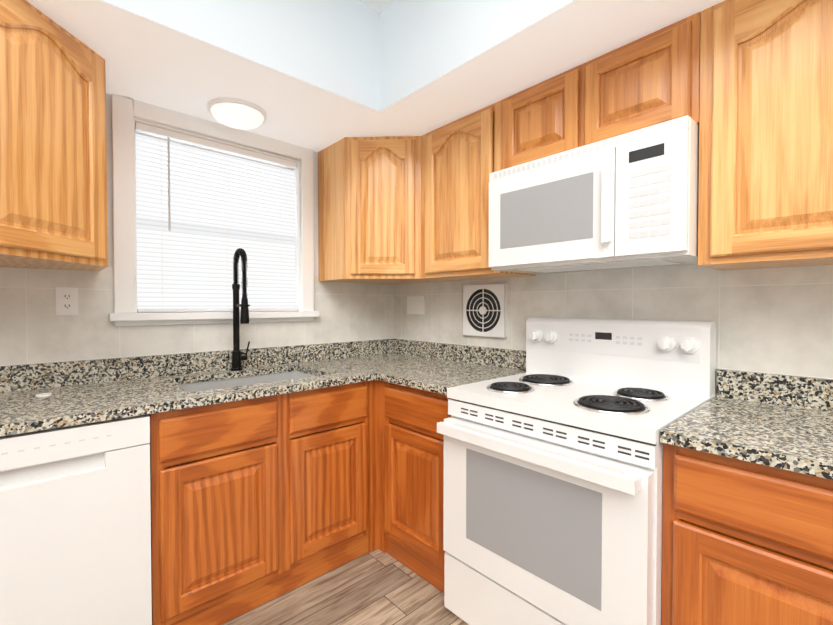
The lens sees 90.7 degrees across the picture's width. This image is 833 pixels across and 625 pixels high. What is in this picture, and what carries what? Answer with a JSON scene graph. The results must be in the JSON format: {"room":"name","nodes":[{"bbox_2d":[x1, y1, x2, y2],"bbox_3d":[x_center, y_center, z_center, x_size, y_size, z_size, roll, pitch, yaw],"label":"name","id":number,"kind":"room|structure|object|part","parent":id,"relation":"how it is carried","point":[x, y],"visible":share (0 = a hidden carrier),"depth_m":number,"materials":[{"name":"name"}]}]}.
{"room":"kitchen","nodes":[
{"label":"kitchen","id":0,"kind":"room"},
{"bbox_2d":[36,93,351,363],"bbox_3d":[-1.083,-0.117,2.204,2.670,2.660,0.150,-1,1,-42],"label":"wall","id":1,"kind":"structure","parent":0,"point":[109,177],"depth_m":1.84,"materials":[{"name":"white paint"}]},
{"bbox_2d":[0,265,393,365],"bbox_3d":[-1.030,-0.009,2.148,2.368,0.416,0.007,-1,1,-42],"label":"wall tile","id":2,"kind":"structure","parent":1,"relation":"attached to","point":[34,328],"depth_m":1.85,"materials":[{"name":"beige tile"}]},
{"bbox_2d":[56,287,77,314],"bbox_3d":[-1.471,-0.048,1.733,0.072,0.116,0.007,-1,1,-42],"label":"outlet","id":3,"kind":"object","parent":2,"relation":"attached to","point":[66,300],"visible":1,"depth_m":1.73,"materials":[{"name":"white plastic"}]},
{"bbox_2d":[111,93,313,312],"bbox_3d":[-1.035,-0.489,2.211,0.982,0.981,0.156,-1,1,-42],"label":"window","id":4,"kind":"structure","parent":1,"relation":"in","point":[127,113],"depth_m":1.97,"materials":[{"name":"white"}]},
{"bbox_3d":[-1.061,-0.446,2.240,0.806,0.885,0.062,-1,1,-42],"label":"window sash","id":5,"kind":"part","parent":4,"relation":"part of","materials":[{"name":"white plastic"}]},
{"bbox_2d":[135,122,296,311],"bbox_3d":[-1.014,-0.446,2.189,0.794,0.880,0.048,-1,1,-42],"label":"window blind","id":6,"kind":"object","parent":4,"relation":"attached to","point":[185,264],"visible":0.96,"depth_m":2.14,"materials":[{"name":"white plastic"}]},
{"bbox_2d":[108,311,318,325],"bbox_3d":[-1.025,0.026,2.209,1.022,0.058,0.185,-1,1,-42],"label":"window sill","id":7,"kind":"structure","parent":1,"relation":"attached to","point":[141,319],"depth_m":2.05,"materials":[{"name":"white wood"}]},
{"bbox_2d":[222,549,468,624],"bbox_3d":[0.217,1.266,0.807,2.670,0.060,4.000,-1,1,-42],"label":"floor","id":8,"kind":"structure","parent":0,"point":[377,587],"depth_m":1.74,"materials":[{"name":"brown wood"}]},
{"bbox_2d":[0,414,151,624],"bbox_3d":[-1.343,0.788,1.436,0.606,0.869,0.630,-1,1,-42],"label":"dishwasher","id":9,"kind":"object","parent":8,"relation":"on","point":[75,526],"visible":0.98,"depth_m":1.28,"materials":[{"name":"white metal"}]},
{"bbox_2d":[148,381,369,624],"bbox_3d":[-0.775,0.776,1.965,0.934,0.878,0.617,-1,1,-42],"label":"base cabinet","id":10,"kind":"object","parent":8,"relation":"on","point":[257,502],"visible":0.92,"depth_m":1.66,"materials":[{"name":"brown wood"}]},
{"bbox_2d":[0,339,436,436],"bbox_3d":[-0.806,0.383,1.905,2.358,0.360,0.661,-1,1,-42],"label":"countertop","id":11,"kind":"structure","parent":10,"relation":"on","point":[39,396],"depth_m":1.76,"materials":[{"name":"stone"}]},
{"bbox_2d":[230,248,249,370],"bbox_3d":[-0.880,-0.013,2.103,0.100,0.625,0.176,-1,1,-42],"label":"faucet","id":12,"kind":"object","parent":11,"relation":"on","point":[237,358],"visible":1,"depth_m":2.12,"materials":[{"name":"black metal"}]},
{"bbox_2d":[368,380,385,552],"bbox_3d":[-0.180,0.767,2.490,0.648,0.878,0.646,-1,1,-42],"label":"base cabinet","id":13,"kind":"object","parent":8,"relation":"on","point":[376,537],"visible":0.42,"depth_m":2.08,"materials":[{"name":"brown wood"}]},
{"bbox_2d":[384,381,450,592],"bbox_3d":[0.214,0.774,2.082,0.617,0.878,0.485,-1,1,-42],"label":"base cabinet","id":14,"kind":"object","parent":8,"relation":"on","point":[413,477],"visible":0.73,"depth_m":1.88,"materials":[{"name":"brown wood"}]},
{"bbox_2d":[376,343,525,394],"bbox_3d":[0.209,0.267,2.061,0.648,0.132,0.476,-1,1,-42],"label":"countertop","id":15,"kind":"structure","parent":14,"relation":"on","point":[433,367],"depth_m":2.23,"materials":[{"name":"stone"}]},
{"bbox_2d":[437,317,715,624],"bbox_3d":[0.591,0.624,1.574,0.736,1.186,0.760,-1,1,-42],"label":"stove","id":16,"kind":"object","parent":8,"relation":"on","point":[553,488],"visible":1,"depth_m":1.39,"materials":[{"name":"white metal"}]},
{"bbox_2d":[661,443,832,624],"bbox_3d":[1.229,0.792,0.974,0.617,0.878,0.990,-1,1,-42],"label":"base cabinet","id":17,"kind":"object","parent":8,"relation":"on","point":[746,543],"visible":0.92,"depth_m":1.00,"materials":[{"name":"brown wood"}]},
{"bbox_2d":[660,369,832,479],"bbox_3d":[1.231,0.285,0.951,0.640,0.132,1.006,-1,1,-42],"label":"countertop","id":18,"kind":"structure","parent":17,"relation":"on","point":[780,421],"depth_m":1.17,"materials":[{"name":"stone"}]},
{"bbox_2d":[26,0,724,151],"bbox_3d":[0.217,-1.188,0.766,2.370,0.470,3.699,-1,1,-42],"label":"ceiling","id":19,"kind":"structure","parent":0,"point":[316,75],"depth_m":1.67,"materials":[{"name":"grey paint"}]},
{"bbox_2d":[207,97,266,129],"bbox_3d":[-0.862,-0.939,1.986,0.264,0.067,0.264,-1,1,-42],"label":"flush-mount light","id":20,"kind":"object","parent":19,"relation":"attached to","point":[236,113],"visible":1,"depth_m":1.92,"materials":[{"name":"white glass"}]},
{"bbox_2d":[358,0,394,12],"bbox_3d":[0.217,-1.464,0.761,2.670,0.080,4.000,-1,1,-42],"label":"ceiling","id":21,"kind":"structure","parent":0,"point":[379,6],"depth_m":1.92,"materials":[{"name":"white paint"}]},
{"bbox_3d":[-0.662,-0.078,-0.122,0.150,2.660,3.850,-1,1,-42],"label":"wall","id":22,"kind":"structure","parent":0,"visible":0},
{"bbox_2d":[0,0,107,270],"bbox_3d":[-1.415,-0.567,1.317,0.687,0.788,0.682,-1,1,-42],"label":"upper cabinet","id":23,"kind":"object","parent":22,"relation":"attached to","point":[53,182],"visible":1,"depth_m":1.33,"materials":[{"name":"brown wood"}]},
{"bbox_3d":[1.197,-0.107,1.580,0.150,2.660,3.850,-1,1,-42],"label":"wall","id":24,"kind":"structure","parent":0,"visible":0},
{"bbox_2d":[318,136,453,283],"bbox_3d":[-0.178,-0.587,2.504,0.602,0.788,0.602,-1,1,-42],"label":"upper cabinet","id":25,"kind":"object","parent":24,"relation":"attached to","point":[369,209],"visible":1,"depth_m":2.28,"materials":[{"name":"brown wood"}]},
{"bbox_2d":[421,100,535,280],"bbox_3d":[0.310,-0.581,2.179,0.320,0.788,0.532,-1,1,-42],"label":"upper cabinet","id":26,"kind":"object","parent":24,"relation":"attached to","point":[460,159],"visible":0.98,"depth_m":2.06,"materials":[{"name":"brown wood"}]},
{"bbox_2d":[501,12,700,169],"bbox_3d":[0.750,-0.792,1.695,0.320,0.350,0.768,-1,1,-42],"label":"upper cabinet","id":27,"kind":"object","parent":24,"relation":"attached to","point":[651,79],"visible":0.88,"depth_m":1.51,"materials":[{"name":"brown wood"}]},
{"bbox_2d":[489,115,698,273],"bbox_3d":[0.711,-0.399,1.666,0.426,0.428,0.760,-1,1,-42],"label":"over-the-range microwave","id":28,"kind":"object","parent":27,"relation":"attached to","point":[629,200],"visible":1,"depth_m":1.46,"materials":[{"name":"white"}]},
{"bbox_2d":[394,264,832,395],"bbox_3d":[0.837,0.061,1.859,0.007,0.546,2.942,-1,1,-42],"label":"wall tile","id":29,"kind":"structure","parent":24,"relation":"attached to","point":[778,320],"depth_m":1.60,"materials":[{"name":"beige tile"}]},
{"bbox_2d":[407,296,424,313],"bbox_3d":[-0.006,-0.049,2.765,0.009,0.120,0.170,-1,1,-42],"label":"outlet","id":30,"kind":"object","parent":29,"relation":"attached to","point":[415,304],"visible":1,"depth_m":2.76,"materials":[{"name":"white plastic"}]},
{"bbox_2d":[463,283,506,337],"bbox_3d":[0.381,-0.012,2.331,0.026,0.296,0.296,-1,1,-42],"label":"air vent grille","id":31,"kind":"object","parent":29,"relation":"attached to","point":[484,310],"visible":1,"depth_m":2.32,"materials":[{"name":"white plastic"}]},
{"bbox_2d":[698,0,832,269],"bbox_3d":[1.249,-0.554,1.155,0.320,0.808,0.704,-1,1,-42],"label":"upper cabinet","id":32,"kind":"object","parent":24,"relation":"attached to","point":[766,143],"visible":1,"depth_m":1.19,"materials":[{"name":"brown wood"}]},
{"label":"outside","id":33,"kind":"structure","parent":0,"visible":0},
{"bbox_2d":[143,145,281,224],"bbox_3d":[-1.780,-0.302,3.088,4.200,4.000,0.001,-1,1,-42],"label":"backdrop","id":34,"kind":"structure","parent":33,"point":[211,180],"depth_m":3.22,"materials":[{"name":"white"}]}
]}

